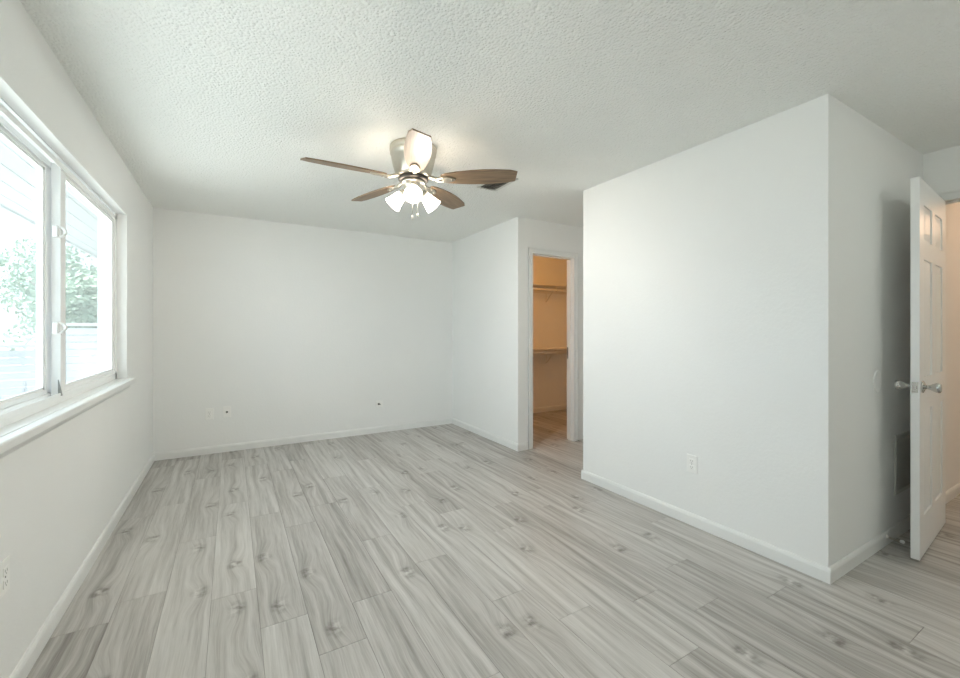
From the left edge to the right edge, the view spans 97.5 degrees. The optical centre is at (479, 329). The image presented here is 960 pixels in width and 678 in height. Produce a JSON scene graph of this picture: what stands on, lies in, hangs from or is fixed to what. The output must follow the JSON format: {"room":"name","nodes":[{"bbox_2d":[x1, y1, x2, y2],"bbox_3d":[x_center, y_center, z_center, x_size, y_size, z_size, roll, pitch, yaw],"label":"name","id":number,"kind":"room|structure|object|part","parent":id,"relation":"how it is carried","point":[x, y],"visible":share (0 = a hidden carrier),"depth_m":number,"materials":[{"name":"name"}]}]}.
{"room":"empty bedroom","nodes":[
{"label":"empty bedroom","id":0,"kind":"room"},
{"bbox_2d":[0,0,152,677],"bbox_3d":[-2.778,0.100,3.267,0.160,2.560,9.950,0,0,-31],"label":"wall","id":1,"kind":"structure","parent":0,"point":[60,490],"depth_m":1.96,"materials":[{"name":"paint"}]},
{"bbox_2d":[0,555,9,598],"bbox_3d":[-1.578,0.820,1.397,0.009,0.116,0.072,0,0,-31],"label":"wall outlet","id":2,"kind":"object","parent":1,"relation":"attached to","point":[5,564],"visible":1,"depth_m":1.39,"materials":[{"name":"white plastic"}]},
{"bbox_2d":[3,564,7,576],"bbox_3d":[-1.576,0.800,1.398,0.005,0.029,0.033,0,0,-30],"label":"receptacle","id":3,"kind":"object","parent":2,"relation":"attached to","point":[5,566],"depth_m":1.39,"materials":[{"name":"white plastic"}]},
{"bbox_2d":[3,576,7,589],"bbox_3d":[-1.576,0.840,1.398,0.005,0.029,0.033,0,0,-30],"label":"receptacle","id":4,"kind":"object","parent":2,"relation":"attached to","point":[5,578],"depth_m":1.39,"materials":[{"name":"white plastic"}]},
{"bbox_2d":[0,137,97,258],"bbox_3d":[-2.962,-1.035,2.724,0.710,0.210,10.700,0,0,-31],"label":"eave","id":5,"kind":"object","parent":1,"relation":"attached to","point":[17,173],"visible":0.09,"depth_m":3.14,"materials":[{"name":"paint"}]},
{"bbox_2d":[0,97,135,458],"bbox_3d":[-1.781,-0.206,1.632,0.188,1.252,3.320,0,0,-31],"label":"window","id":6,"kind":"structure","parent":1,"relation":"in","point":[25,417],"depth_m":2.03,"materials":[{"name":"plastic"}]},
{"bbox_3d":[-1.843,-0.243,1.595,0.032,1.130,1.116,0,0,-30],"label":"fixed sash","id":7,"kind":"part","parent":6,"relation":"part of","materials":[{"name":"plastic"}]},
{"bbox_3d":[-1.744,0.368,1.654,0.102,0.037,3.320,0,0,-30],"label":"sill","id":8,"kind":"part","parent":6,"relation":"part of","materials":[{"name":"paint"}]},
{"bbox_3d":[-2.328,-0.243,2.504,0.034,1.130,1.079,0,0,-30],"label":"sash","id":9,"kind":"part","parent":6,"relation":"part of","materials":[{"name":"plastic"}]},
{"bbox_2d":[9,453,154,677],"bbox_3d":[-1.693,1.222,1.597,0.013,0.075,5.710,0,0,-31],"label":"baseboard","id":10,"kind":"structure","parent":1,"relation":"attached to","point":[34,650],"depth_m":1.95,"materials":[{"name":"paint"}]},
{"bbox_2d":[153,207,566,453],"bbox_3d":[-0.699,0.040,5.565,5.755,2.440,0.120,0,0,-31],"label":"wall","id":11,"kind":"structure","parent":0,"point":[299,330],"depth_m":4.71,"materials":[{"name":"paint"}]},
{"bbox_2d":[205,408,213,419],"bbox_3d":[-2.752,0.855,4.281,0.072,0.116,0.009,0,0,-31],"label":"wall outlet","id":12,"kind":"object","parent":11,"relation":"attached to","point":[209,412],"visible":1,"depth_m":4.28,"materials":[{"name":"white plastic"}]},
{"bbox_2d":[223,406,230,417],"bbox_3d":[-2.618,0.848,4.356,0.072,0.116,0.017,0,0,-31],"label":"plate","id":13,"kind":"object","parent":11,"relation":"attached to","point":[226,409],"visible":1,"depth_m":4.36,"materials":[{"name":"white plastic"}]},
{"bbox_2d":[155,418,451,460],"bbox_3d":[-1.757,1.222,4.865,3.194,0.075,0.013,0,0,-31],"label":"baseboard","id":14,"kind":"structure","parent":11,"relation":"attached to","point":[166,455],"depth_m":4.66,"materials":[{"name":"paint"}]},
{"bbox_2d":[376,401,382,406],"bbox_3d":[-1.234,0.908,5.168,0.084,0.076,0.021,0,0,-31],"label":"cable plate","id":15,"kind":"object","parent":11,"relation":"attached to","point":[378,403],"visible":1,"depth_m":5.17,"materials":[{"name":"white plastic"}]},
{"bbox_2d":[533,283,566,301],"bbox_3d":[0.758,-0.550,6.176,2.221,0.240,0.304,0,0,-31],"label":"closet shelf","id":16,"kind":"object","parent":11,"relation":"attached to","point":[550,289],"visible":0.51,"depth_m":6.33,"materials":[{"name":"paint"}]},
{"bbox_3d":[0.812,-0.592,6.084,2.221,0.032,0.033,0,0,-30],"label":"hanging rod","id":17,"kind":"part","parent":16,"relation":"part of","materials":[{"name":"paint"}]},
{"bbox_2d":[533,347,566,362],"bbox_3d":[0.758,0.395,6.176,2.221,0.240,0.304,0,0,-31],"label":"closet shelf","id":18,"kind":"object","parent":11,"relation":"attached to","point":[559,350],"visible":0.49,"depth_m":6.31,"materials":[{"name":"paint"}]},
{"bbox_3d":[0.812,0.335,6.084,2.221,0.032,0.033,0,0,-30],"label":"hanging rod","id":19,"kind":"part","parent":18,"relation":"part of","materials":[{"name":"paint"}]},
{"bbox_2d":[533,404,566,412],"bbox_3d":[0.683,1.222,6.302,2.225,0.075,0.013,0,0,-31],"label":"baseboard","id":20,"kind":"structure","parent":11,"relation":"attached to","point":[557,407],"depth_m":6.53,"materials":[{"name":"paint"}]},
{"bbox_2d":[20,0,959,242],"bbox_3d":[1.178,-1.240,3.305,7.015,0.120,6.000,0,0,-31],"label":"ceiling","id":21,"kind":"structure","parent":0,"point":[214,107],"depth_m":2.02,"materials":[{"name":"white paint"}]},
{"bbox_2d":[300,128,516,218],"bbox_3d":[-0.479,-0.944,2.704,1.243,0.473,1.292,0,0,-31],"label":"ceiling fan","id":22,"kind":"object","parent":21,"relation":"hanging from","point":[413,156],"visible":1,"depth_m":2.65,"materials":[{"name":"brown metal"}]},
{"bbox_3d":[-0.803,-0.973,2.508,0.487,0.008,0.152,0,13,-30],"label":"blade","id":23,"kind":"part","parent":22,"relation":"part of","materials":[{"name":"brown wood"}]},
{"bbox_3d":[-0.750,-0.973,3.009,0.487,0.008,0.152,0,13,42],"label":"blade","id":24,"kind":"part","parent":22,"relation":"part of","materials":[{"name":"brown wood"}]},
{"bbox_3d":[-0.560,-0.845,2.769,0.120,0.126,0.125,0,0,-30],"label":"lamp shade","id":25,"kind":"part","parent":22,"relation":"part of","materials":[{"name":"white glass"}]},
{"bbox_3d":[-0.419,-0.845,2.590,0.109,0.126,0.128,0,0,-30],"label":"lamp shade","id":26,"kind":"part","parent":22,"relation":"part of","materials":[{"name":"white glass"}]},
{"bbox_3d":[-0.342,-0.973,2.304,0.152,0.008,0.487,13,-3,-12],"label":"blade","id":27,"kind":"part","parent":22,"relation":"part of","materials":[{"name":"white wood"}]},
{"bbox_3d":[-0.334,-0.845,2.807,0.129,0.126,0.111,0,0,-30],"label":"lamp shade","id":28,"kind":"part","parent":22,"relation":"part of","materials":[{"name":"white glass"}]},
{"bbox_3d":[-0.258,-0.973,3.114,0.152,0.008,0.487,-14,-6,23],"label":"blade","id":29,"kind":"part","parent":22,"relation":"part of","materials":[{"name":"brown wood"}]},
{"bbox_3d":[-0.005,-0.973,2.678,0.487,0.008,0.152,0,-13,6],"label":"blade","id":30,"kind":"part","parent":22,"relation":"part of","materials":[{"name":"brown wood"}]},
{"bbox_2d":[477,178,517,190],"bbox_3d":[0.135,-1.171,3.376,0.190,0.017,0.330,0,0,-31],"label":"ceiling vent","id":31,"kind":"object","parent":21,"relation":"in","point":[493,187],"visible":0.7,"depth_m":3.43,"materials":[{"name":"metal"}]},
{"bbox_2d":[27,409,959,677],"bbox_3d":[1.228,1.320,3.334,6.900,0.120,6.000,0,0,-31],"label":"floor","id":32,"kind":"structure","parent":0,"point":[446,550],"depth_m":2.08,"materials":[{"name":"grey laminate"}]},
{"bbox_2d":[527,218,582,441],"bbox_3d":[1.464,0.040,5.075,2.325,2.440,0.110,0,0,-31],"label":"wall","id":33,"kind":"structure","parent":0,"point":[540,234],"depth_m":4.73,"materials":[{"name":"paint"}]},
{"bbox_2d":[528,247,577,448],"bbox_3d":[0.784,0.194,4.666,0.698,2.132,0.126,0,0,-31],"label":"door frame","id":34,"kind":"structure","parent":33,"relation":"attached to","point":[572,258],"depth_m":4.77,"materials":[{"name":"paint"}]},
{"bbox_2d":[452,94,838,566],"bbox_3d":[0.735,0.040,3.925,0.120,2.440,4.162,0,0,-31],"label":"wall","id":35,"kind":"structure","parent":0,"point":[711,268],"depth_m":2.63,"materials":[{"name":"paint"}]},
{"bbox_2d":[452,418,527,450],"bbox_3d":[0.061,1.222,5.057,0.134,0.075,1.528,0,0,-31],"label":"baseboard","id":36,"kind":"structure","parent":35,"relation":"attached to","point":[522,446],"depth_m":4.79,"materials":[{"name":"paint"}]},
{"bbox_2d":[687,454,696,473],"bbox_3d":[1.369,0.866,2.720,0.009,0.116,0.072,0,0,-31],"label":"wall outlet","id":37,"kind":"object","parent":35,"relation":"attached to","point":[691,459],"visible":1,"depth_m":2.72,"materials":[{"name":"white plastic"}]},
{"bbox_2d":[581,470,831,584],"bbox_3d":[1.920,1.222,3.196,1.448,0.075,1.728,0,0,-31],"label":"baseboard","id":38,"kind":"structure","parent":35,"relation":"attached to","point":[823,573],"depth_m":2.54,"materials":[{"name":"paint"}]},
{"bbox_2d":[839,101,959,559],"bbox_3d":[3.326,0.040,3.106,3.515,2.440,0.120,0,0,-31],"label":"wall","id":39,"kind":"structure","parent":0,"point":[876,168],"depth_m":2.41,"materials":[{"name":"paint"}]},
{"bbox_2d":[829,515,909,582],"bbox_3d":[2.360,1.222,2.460,1.434,0.075,0.013,0,0,-31],"label":"baseboard","id":40,"kind":"structure","parent":39,"relation":"attached to","point":[846,564],"depth_m":2.33,"materials":[{"name":"paint"}]},
{"bbox_2d":[873,370,881,391],"bbox_3d":[2.288,0.295,2.421,0.124,0.124,0.006,0,0,-31],"label":"door stop","id":41,"kind":"object","parent":39,"relation":"attached to","point":[877,378],"visible":1,"depth_m":2.42,"materials":[{"name":"paint"}]},
{"bbox_2d":[886,535,904,543],"bbox_3d":[2.398,1.210,2.431,0.024,0.024,0.076,0,0,-31],"label":"door stop","id":42,"kind":"object","parent":39,"relation":"attached to","point":[887,536],"visible":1,"depth_m":2.43,"materials":[{"name":"white plastic"}]},
{"bbox_2d":[894,430,909,494],"bbox_3d":[2.746,0.823,2.688,0.530,0.360,0.016,0,0,-31],"label":"air vent","id":43,"kind":"object","parent":39,"relation":"in","point":[901,441],"visible":0.49,"depth_m":2.60,"materials":[{"name":"white metal"}]},
{"bbox_2d":[894,176,945,560],"bbox_3d":[2.682,0.208,2.513,0.790,2.078,0.185,0,0,-35],"label":"door","id":44,"kind":"structure","parent":39,"relation":"in","point":[927,385],"depth_m":2.39,"materials":[{"name":"paint"}]},
{"bbox_3d":[2.384,0.312,2.376,0.056,0.056,0.065,0,0,-35],"label":"knob","id":45,"kind":"part","parent":44,"relation":"part of","materials":[{"name":"silver metal"}]},
{"bbox_3d":[2.364,0.312,2.288,0.011,0.058,0.025,0,0,-35],"label":"latch plate","id":46,"kind":"part","parent":44,"relation":"part of","materials":[{"name":"silver metal"}]},
{"bbox_3d":[2.453,0.312,2.278,0.056,0.056,0.065,0,0,-35],"label":"knob","id":47,"kind":"part","parent":44,"relation":"part of","materials":[{"name":"silver metal"}]},
{"bbox_2d":[946,482,959,502],"bbox_3d":[3.927,1.222,3.382,1.960,0.075,0.013,0,0,-31],"label":"baseboard","id":48,"kind":"structure","parent":39,"relation":"attached to","point":[954,491],"depth_m":3.15,"materials":[{"name":"paint"}]},
{"bbox_2d":[923,145,959,192],"bbox_3d":[3.420,0.040,2.193,0.120,2.440,1.548,0,0,-31],"label":"wall","id":49,"kind":"structure","parent":0,"point":[941,168],"depth_m":2.75,"materials":[{"name":"paint"}]},
{"bbox_2d":[937,189,959,204],"bbox_3d":[3.256,0.180,2.456,0.136,2.160,0.922,0,0,-31],"label":"door frame","id":50,"kind":"structure","parent":49,"relation":"attached to","point":[951,196],"depth_m":2.72,"materials":[{"name":"paint"}]},
{"label":"outside","id":51,"kind":"structure","parent":0,"visible":0},
{"bbox_2d":[0,357,97,395],"bbox_3d":[-22.659,1.520,-1.741,39.185,0.120,60.000,0,0,-31],"label":"ground","id":52,"kind":"structure","parent":51,"point":[13,357],"depth_m":12.94,"materials":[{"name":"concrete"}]},
{"bbox_2d":[0,344,35,399],"bbox_3d":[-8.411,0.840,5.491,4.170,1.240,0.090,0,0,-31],"label":"fence","id":53,"kind":"object","parent":52,"relation":"on","point":[21,365],"visible":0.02,"depth_m":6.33,"materials":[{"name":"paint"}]},
{"bbox_3d":[-8.411,0.242,5.491,4.120,0.045,0.070,0,0,-30],"label":"rail","id":54,"kind":"part","parent":53,"relation":"part of","materials":[{"name":"paint"}]},
{"bbox_2d":[0,236,97,370],"bbox_3d":[-13.256,-0.886,13.678,3.684,4.701,3.457,0,0,-31],"label":"tree","id":55,"kind":"object","parent":52,"relation":"on","point":[26,289],"visible":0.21,"depth_m":12.76,"materials":[{"name":"green plant"}]},
{"bbox_2d":[1,269,97,372],"bbox_3d":[-8.861,-0.216,9.866,2.829,3.364,2.834,0,0,-31],"label":"tree","id":56,"kind":"object","parent":52,"relation":"on","point":[82,304],"visible":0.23,"depth_m":9.06,"materials":[{"name":"green plant"}]},
{"bbox_2d":[66,323,97,382],"bbox_3d":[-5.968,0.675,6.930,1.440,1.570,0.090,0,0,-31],"label":"fence","id":57,"kind":"object","parent":52,"relation":"on","point":[81,343],"visible":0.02,"depth_m":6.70,"materials":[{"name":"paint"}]},
{"bbox_3d":[-5.968,-0.087,6.930,1.390,0.045,0.070,0,0,-30],"label":"rail","id":58,"kind":"part","parent":57,"relation":"part of","materials":[{"name":"paint"}]}
]}

